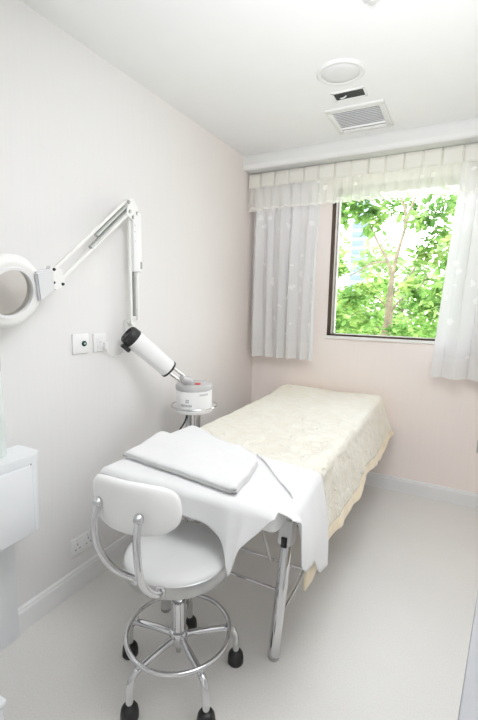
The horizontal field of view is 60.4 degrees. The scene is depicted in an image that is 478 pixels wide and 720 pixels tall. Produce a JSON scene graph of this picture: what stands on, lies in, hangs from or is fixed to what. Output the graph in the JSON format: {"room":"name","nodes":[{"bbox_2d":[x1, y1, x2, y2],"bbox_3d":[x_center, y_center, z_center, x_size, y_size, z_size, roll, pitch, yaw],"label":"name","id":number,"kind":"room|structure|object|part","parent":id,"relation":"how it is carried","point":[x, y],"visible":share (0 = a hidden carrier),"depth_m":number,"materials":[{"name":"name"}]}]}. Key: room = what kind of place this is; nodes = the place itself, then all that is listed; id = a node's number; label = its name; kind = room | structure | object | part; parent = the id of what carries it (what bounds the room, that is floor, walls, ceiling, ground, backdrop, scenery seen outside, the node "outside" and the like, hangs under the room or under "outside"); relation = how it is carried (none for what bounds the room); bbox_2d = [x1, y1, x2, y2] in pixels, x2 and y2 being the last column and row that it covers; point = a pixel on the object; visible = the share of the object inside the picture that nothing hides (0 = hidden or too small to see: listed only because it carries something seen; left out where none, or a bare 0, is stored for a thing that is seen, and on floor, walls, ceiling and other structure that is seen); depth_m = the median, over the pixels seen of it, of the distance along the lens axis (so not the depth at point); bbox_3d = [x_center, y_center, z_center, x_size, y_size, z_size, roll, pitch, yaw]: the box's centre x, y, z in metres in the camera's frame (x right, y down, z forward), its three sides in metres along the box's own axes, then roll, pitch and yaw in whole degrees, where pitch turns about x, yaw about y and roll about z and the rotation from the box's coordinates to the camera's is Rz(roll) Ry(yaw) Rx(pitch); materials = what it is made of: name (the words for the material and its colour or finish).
{"room":"examination room","nodes":[
{"label":"examination room","id":0,"kind":"room"},
{"bbox_2d":[0,0,253,607],"bbox_3d":[-0.819,-0.124,1.825,0.140,2.450,3.750,5,9,27],"label":"wall","id":1,"kind":"structure","parent":0,"point":[80,137],"depth_m":1.93,"materials":[{"name":"white paint"}]},
{"bbox_2d":[0,445,40,550],"bbox_3d":[-1.044,0.545,1.126,0.153,0.294,1.058,5,9,27],"label":"upper cabinet","id":2,"kind":"object","parent":1,"relation":"attached to","point":[19,485],"visible":1,"depth_m":1.46,"materials":[{"name":"white paint"}]},
{"bbox_2d":[0,370,6,457],"bbox_3d":[-0.875,0.135,1.448,0.076,0.428,0.076,5,9,27],"label":"pump bottle","id":3,"kind":"object","parent":2,"relation":"on","point":[3,451],"visible":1,"depth_m":1.46,"materials":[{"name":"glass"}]},
{"bbox_2d":[0,198,141,332],"bbox_3d":[-0.682,-0.392,1.698,0.109,0.701,0.880,4,9,22],"label":"lamp","id":4,"kind":"object","parent":1,"relation":"attached to","point":[40,283],"visible":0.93,"depth_m":1.72,"materials":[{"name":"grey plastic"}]},
{"bbox_3d":[-0.630,-0.529,1.790,0.015,0.412,0.509,4,9,22],"label":"arm","id":5,"kind":"part","parent":4,"relation":"part of"},
{"bbox_3d":[-0.529,-0.732,2.005,0.030,0.110,0.090,5,9,27],"label":"elbow plate","id":6,"kind":"part","parent":4,"relation":"part of","materials":[{"name":"white metal"}]},
{"bbox_3d":[-0.531,-0.466,2.063,0.013,0.570,0.063,5,9,27],"label":"arm","id":7,"kind":"part","parent":4,"relation":"part of"},
{"bbox_3d":[-0.513,-0.585,2.050,0.022,0.285,0.058,5,9,27],"label":"arm","id":8,"kind":"part","parent":4,"relation":"part of","materials":[{"name":"white plastic"}]},
{"bbox_2d":[18,534,132,633],"bbox_3d":[-0.411,0.952,2.629,0.016,0.106,2.213,5,9,27],"label":"baseboard","id":9,"kind":"structure","parent":1,"relation":"attached to","point":[37,607],"depth_m":1.89,"materials":[{"name":"paint"}]},
{"bbox_2d":[72,333,88,353],"bbox_3d":[-0.716,-0.075,1.862,0.017,0.090,0.090,5,9,27],"label":"wall switch","id":10,"kind":"object","parent":1,"relation":"attached to","point":[80,342],"visible":1,"depth_m":1.86,"materials":[{"name":"white plastic"}]},
{"bbox_2d":[70,529,92,557],"bbox_3d":[-0.749,0.875,1.969,0.014,0.086,0.132,5,9,27],"label":"double socket","id":11,"kind":"object","parent":1,"relation":"attached to","point":[83,541],"visible":0.88,"depth_m":1.96,"materials":[{"name":"white plastic"}]},
{"bbox_2d":[92,333,105,351],"bbox_3d":[-0.664,-0.085,1.962,0.016,0.086,0.078,5,9,27],"label":"wall socket","id":12,"kind":"object","parent":1,"relation":"attached to","point":[98,338],"visible":0.98,"depth_m":1.95,"materials":[{"name":"white plastic"}]},
{"bbox_2d":[103,342,124,356],"bbox_3d":[-0.609,-0.059,2.050,0.020,0.088,0.179,5,9,26],"label":"plug","id":13,"kind":"object","parent":12,"relation":"in","point":[105,344],"visible":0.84,"depth_m":1.98,"materials":[{"name":"white plastic"}]},
{"bbox_2d":[0,485,477,719],"bbox_3d":[0.114,1.225,1.509,2.300,0.100,4.030,5,9,27],"label":"floor","id":14,"kind":"structure","parent":0,"point":[383,631],"depth_m":1.70,"materials":[{"name":"plastic"}]},
{"bbox_2d":[0,695,5,719],"bbox_3d":[-0.812,1.085,1.117,0.228,0.258,0.248,5,9,27],"label":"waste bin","id":15,"kind":"object","parent":14,"relation":"on","point":[2,700],"visible":1,"depth_m":1.15,"materials":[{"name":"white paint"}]},
{"bbox_3d":[-0.810,0.967,1.100,0.228,0.018,0.248,5,9,27],"label":"bin lid","id":16,"kind":"part","parent":15,"relation":"part of","materials":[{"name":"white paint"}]},
{"bbox_2d":[0,365,19,650],"bbox_3d":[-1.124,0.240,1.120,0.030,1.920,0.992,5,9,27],"label":"cabinet","id":17,"kind":"object","parent":14,"relation":"on","point":[9,621],"visible":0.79,"depth_m":1.62,"materials":[{"name":"white paint"}]},
{"bbox_3d":[-1.124,0.240,1.119,0.030,1.920,0.989,5,9,27],"label":"frame","id":18,"kind":"part","parent":17,"relation":"part of","materials":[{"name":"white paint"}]},
{"bbox_2d":[90,474,243,719],"bbox_3d":[-0.244,0.745,1.445,0.477,0.857,0.530,5,9,27],"label":"stool","id":19,"kind":"object","parent":14,"relation":"on","point":[166,557],"visible":0.99,"depth_m":1.33,"materials":[{"name":"plastic"}]},
{"bbox_3d":[-0.381,0.571,1.267,0.142,0.298,0.033,-4,9,-29],"label":"arm","id":20,"kind":"part","parent":19,"relation":"part of","materials":[{"name":"silver metal"}]},
{"bbox_2d":[120,700,138,719],"bbox_3d":[-0.362,1.163,1.360,0.061,0.050,0.061,5,9,27],"label":"caster","id":21,"kind":"object","parent":19,"relation":"on","point":[130,711],"depth_m":1.34,"materials":[{"name":"black rubber"}]},
{"bbox_2d":[122,639,137,659],"bbox_3d":[-0.425,1.127,1.605,0.061,0.050,0.061,5,9,27],"label":"caster","id":22,"kind":"object","parent":19,"relation":"on","point":[133,645],"depth_m":1.59,"materials":[{"name":"black rubber"}]},
{"bbox_3d":[-0.324,0.432,1.226,0.303,0.177,0.086,4,9,18],"label":"backrest","id":23,"kind":"part","parent":19,"relation":"part of","materials":[{"name":"white leather"}]},
{"bbox_3d":[-0.262,0.590,1.207,0.033,0.289,0.125,6,10,31],"label":"arm","id":24,"kind":"part","parent":19,"relation":"part of","materials":[{"name":"silver metal"}]},
{"bbox_3d":[-0.341,1.050,1.561,0.202,0.128,0.025,4,9,21],"label":"leg","id":25,"kind":"part","parent":19,"relation":"part of","materials":[{"name":"silver metal"}]},
{"bbox_3d":[-0.304,1.071,1.416,0.025,0.128,0.202,8,11,39],"label":"leg","id":26,"kind":"part","parent":19,"relation":"part of","materials":[{"name":"silver metal"}]},
{"bbox_3d":[-0.215,0.669,1.458,0.376,0.024,0.376,5,9,27],"label":"seat","id":27,"kind":"part","parent":19,"relation":"part of","materials":[{"name":"leather"}]},
{"bbox_3d":[-0.213,1.041,1.641,0.025,0.128,0.202,1,8,4],"label":"leg","id":28,"kind":"part","parent":19,"relation":"part of","materials":[{"name":"silver metal"}]},
{"bbox_2d":[186,615,196,628],"bbox_3d":[-0.209,1.111,1.740,0.061,0.050,0.061,5,9,27],"label":"caster","id":29,"kind":"object","parent":19,"relation":"on","point":[191,621],"depth_m":1.72,"materials":[{"name":"black rubber"}]},
{"bbox_3d":[-0.153,1.075,1.406,0.025,0.128,0.202,-4,10,-32],"label":"leg","id":30,"kind":"part","parent":19,"relation":"part of","materials":[{"name":"silver metal"}]},
{"bbox_2d":[197,707,214,719],"bbox_3d":[-0.108,1.169,1.344,0.061,0.050,0.061,5,9,27],"label":"caster","id":31,"kind":"object","parent":19,"relation":"on","point":[209,714],"depth_m":1.33,"materials":[{"name":"black rubber"}]},
{"bbox_3d":[-0.097,1.056,1.545,0.202,0.128,0.025,-1,8,-14],"label":"leg","id":32,"kind":"part","parent":19,"relation":"part of","materials":[{"name":"silver metal"}]},
{"bbox_2d":[228,647,243,667],"bbox_3d":[-0.013,1.137,1.579,0.061,0.050,0.061,5,9,27],"label":"caster","id":33,"kind":"object","parent":19,"relation":"on","point":[235,656],"depth_m":1.56,"materials":[{"name":"black plastic"}]},
{"bbox_2d":[120,327,216,523],"bbox_3d":[-0.254,0.433,2.268,0.515,1.240,0.628,5,9,27],"label":"steamer","id":34,"kind":"object","parent":14,"relation":"on","point":[193,397],"visible":0.68,"depth_m":2.23,"materials":[{"name":"white plastic"}]},
{"bbox_3d":[-0.563,-0.060,2.041,0.046,0.044,0.034,-3,9,-27],"label":"nozzle spout","id":35,"kind":"part","parent":34,"relation":"part of","materials":[{"name":"black plastic"}]},
{"bbox_3d":[-0.344,0.092,2.211,0.017,0.128,0.179,8,10,39],"label":"nozzle rod","id":36,"kind":"part","parent":34,"relation":"part of","materials":[{"name":"silver metal"}]},
{"bbox_3d":[-0.329,0.064,2.228,0.017,0.131,0.177,7,10,38],"label":"nozzle rod","id":37,"kind":"part","parent":34,"relation":"part of","materials":[{"name":"silver metal"}]},
{"bbox_3d":[-0.255,0.147,2.331,0.208,0.033,0.208,5,9,27],"label":"lid","id":38,"kind":"part","parent":34,"relation":"part of","materials":[{"name":"grey plastic"}]},
{"bbox_2d":[176,389,211,414],"bbox_3d":[-0.256,0.226,2.342,0.204,0.130,0.204,5,9,27],"label":"canister","id":39,"kind":"object","parent":34,"relation":"on","point":[197,401],"depth_m":2.25,"materials":[{"name":"white plastic"}]},
{"bbox_2d":[161,499,359,661],"bbox_3d":[0.228,0.705,2.342,0.720,0.698,1.830,5,9,27],"label":"bed","id":40,"kind":"object","parent":14,"relation":"on","point":[286,527],"visible":0.2,"depth_m":1.59,"materials":[{"name":"silver metal"}]},
{"bbox_3d":[-0.296,0.836,1.855,0.050,0.545,0.161,5,9,27],"label":"leg","id":41,"kind":"part","parent":40,"relation":"part of","materials":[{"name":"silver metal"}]},
{"bbox_2d":[100,425,327,575],"bbox_3d":[-0.060,0.599,1.723,0.844,0.397,0.671,5,9,27],"label":"sheet","id":42,"kind":"object","parent":40,"relation":"on","point":[276,487],"visible":0.6,"depth_m":1.47,"materials":[{"name":"white fabric"}]},
{"bbox_2d":[123,431,258,493],"bbox_3d":[-0.199,0.403,1.704,0.655,0.049,0.275,7,10,35],"label":"folded towel","id":43,"kind":"object","parent":42,"relation":"on","point":[223,470],"visible":1,"depth_m":1.65,"materials":[{"name":"white fabric"}]},
{"bbox_3d":[0.233,0.402,2.299,0.720,0.086,1.830,5,9,27],"label":"mattress","id":44,"kind":"part","parent":40,"relation":"part of","materials":[{"name":"white fabric"}]},
{"bbox_3d":[0.168,0.878,1.614,0.050,0.545,0.161,5,9,27],"label":"leg","id":45,"kind":"part","parent":40,"relation":"part of","materials":[{"name":"silver metal"}]},
{"bbox_3d":[0.173,0.704,1.583,0.022,0.040,0.012,5,9,27],"label":"latch plate","id":46,"kind":"part","parent":40,"relation":"part of","materials":[{"name":"black plastic"}]},
{"bbox_2d":[200,384,393,590],"bbox_3d":[0.345,0.519,2.405,0.865,0.424,1.718,5,9,27],"label":"quilted blanket","id":47,"kind":"object","parent":40,"relation":"on","point":[341,437],"visible":0.91,"depth_m":2.18,"materials":[{"name":"beige fabric"}]},
{"bbox_2d":[458,592,477,719],"bbox_3d":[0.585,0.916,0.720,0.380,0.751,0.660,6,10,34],"label":"door","id":48,"kind":"structure","parent":14,"relation":"on","point":[468,709],"depth_m":0.69,"materials":[{"name":"white paint"}]},
{"bbox_2d":[20,0,477,155],"bbox_3d":[0.157,-1.308,1.146,2.300,0.120,4.030,5,9,27],"label":"ceiling","id":49,"kind":"structure","parent":0,"point":[244,71],"depth_m":1.80,"materials":[{"name":"paint"}]},
{"bbox_2d":[316,58,364,85],"bbox_3d":[0.478,-1.349,1.934,0.224,0.013,0.224,5,9,27],"label":"ceiling speaker","id":50,"kind":"object","parent":49,"relation":"attached to","point":[342,71],"visible":1,"depth_m":1.91,"materials":[{"name":"paint"}]},
{"bbox_2d":[321,63,359,82],"bbox_3d":[0.478,-1.347,1.934,0.178,0.009,0.178,5,9,27],"label":"grille","id":51,"kind":"object","parent":50,"relation":"attached to","point":[330,72],"depth_m":1.92,"materials":[{"name":"grey plastic"}]},
{"bbox_2d":[330,86,367,101],"bbox_3d":[0.574,-1.375,2.137,0.172,0.017,0.100,5,9,27],"label":"ceiling vent","id":52,"kind":"object","parent":49,"relation":"attached to","point":[353,93],"depth_m":2.13,"materials":[{"name":"paint"}]},
{"bbox_2d":[325,98,392,134],"bbox_3d":[0.707,-1.411,2.402,0.320,0.014,0.358,5,9,27],"label":"ceiling vent","id":53,"kind":"object","parent":49,"relation":"in","point":[370,115],"visible":1,"depth_m":2.38,"materials":[{"name":"paint"}]},
{"bbox_2d":[362,0,379,5],"bbox_3d":[0.472,-1.275,1.454,0.072,0.023,0.072,5,9,27],"label":"sprinkler head","id":54,"kind":"object","parent":49,"relation":"attached to","point":[371,2],"visible":1,"depth_m":1.46},
{"bbox_2d":[251,202,477,492],"bbox_3d":[1.044,-0.266,3.033,2.300,2.450,0.140,5,9,27],"label":"wall","id":55,"kind":"structure","parent":0,"point":[433,421],"depth_m":2.97,"materials":[{"name":"white paint"}]},
{"bbox_2d":[243,117,477,174],"bbox_3d":[0.976,-1.404,2.702,2.020,0.105,0.235,5,9,27],"label":"trim","id":56,"kind":"structure","parent":55,"relation":"attached to","point":[460,132],"depth_m":2.67,"materials":[{"name":"paint"}]},
{"bbox_2d":[259,143,471,173],"bbox_3d":[0.988,-1.344,2.715,1.980,0.012,0.022,5,9,27],"label":"track","id":57,"kind":"object","parent":55,"relation":"attached to","point":[471,143],"visible":0.02,"depth_m":2.77,"materials":[{"name":"grey plastic"}]},
{"bbox_2d":[251,204,319,360],"bbox_3d":[0.348,-0.707,3.153,0.570,1.390,0.122,5,9,27],"label":"sheer curtain","id":58,"kind":"object","parent":57,"relation":"hanging from","point":[285,238],"visible":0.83,"depth_m":3.16,"materials":[{"name":"white fabric"}]},
{"bbox_2d":[249,143,477,211],"bbox_3d":[0.946,-1.187,2.696,1.974,0.290,0.054,5,9,27],"label":"window valance","id":59,"kind":"object","parent":57,"relation":"hanging from","point":[453,169],"visible":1,"depth_m":2.72,"materials":[{"name":"beige fabric"}]},
{"bbox_2d":[430,190,477,381],"bbox_3d":[1.552,-0.575,2.524,0.584,1.433,0.107,5,9,27],"label":"sheer curtain","id":60,"kind":"object","parent":57,"relation":"hanging from","point":[455,353],"visible":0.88,"depth_m":2.62,"materials":[{"name":"white fabric"}]},
{"bbox_2d":[324,202,434,343],"bbox_3d":[1.131,-0.676,2.898,0.998,1.096,0.114,5,9,27],"label":"window","id":61,"kind":"structure","parent":55,"relation":"in","point":[336,211],"depth_m":3.07,"materials":[{"name":"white metal"}]},
{"bbox_3d":[1.151,-0.691,2.924,0.918,1.043,0.030,5,9,27],"label":"sash","id":62,"kind":"part","parent":61,"relation":"part of","materials":[{"name":"white metal"}]},
{"bbox_3d":[1.101,-0.139,2.935,0.998,0.022,0.024,5,9,27],"label":"sill","id":63,"kind":"part","parent":61,"relation":"part of","materials":[{"name":"white metal"}]},
{"bbox_2d":[364,472,477,508],"bbox_3d":[0.988,0.904,3.130,1.988,0.106,0.016,5,9,27],"label":"baseboard","id":64,"kind":"structure","parent":55,"relation":"attached to","point":[416,488],"depth_m":2.95,"materials":[{"name":"paint"}]},
{"label":"outside","id":65,"kind":"structure","parent":0,"visible":0},
{"bbox_3d":[14.048,0.906,30.412,140.000,0.200,58.000,5,9,27],"label":"ground","id":66,"kind":"structure","parent":65,"visible":0},
{"bbox_2d":[349,201,372,305],"bbox_3d":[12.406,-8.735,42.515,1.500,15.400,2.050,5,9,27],"label":"tower building","id":67,"kind":"structure","parent":66,"relation":"on","point":[357,242],"depth_m":41.36,"materials":[{"name":"paint"}]},
{"bbox_2d":[335,250,410,335],"bbox_3d":[1.892,0.852,7.933,2.475,5.890,1.464,5,9,27],"label":"tree","id":68,"kind":"object","parent":66,"relation":"on","point":[382,282],"visible":0.16,"depth_m":7.36,"materials":[{"name":"green plant"}]},
{"bbox_2d":[337,225,452,335],"bbox_3d":[3.756,0.104,10.282,6.227,6.766,2.331,5,9,27],"label":"tree","id":69,"kind":"object","parent":66,"relation":"on","point":[407,270],"visible":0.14,"depth_m":10.01,"materials":[{"name":"green plant"}]},
{"bbox_2d":[335,194,456,337],"bbox_3d":[2.046,0.491,5.844,2.281,7.213,1.239,5,9,27],"label":"tree","id":70,"kind":"object","parent":66,"relation":"on","point":[408,286],"visible":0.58,"depth_m":5.46,"materials":[{"name":"green plant"}]},
{"bbox_2d":[403,269,445,336],"bbox_3d":[3.956,0.720,7.961,2.313,6.210,1.463,5,9,27],"label":"tree","id":71,"kind":"object","parent":66,"relation":"on","point":[419,320],"visible":0.03,"depth_m":7.91,"materials":[{"name":"green plant"}]}
]}

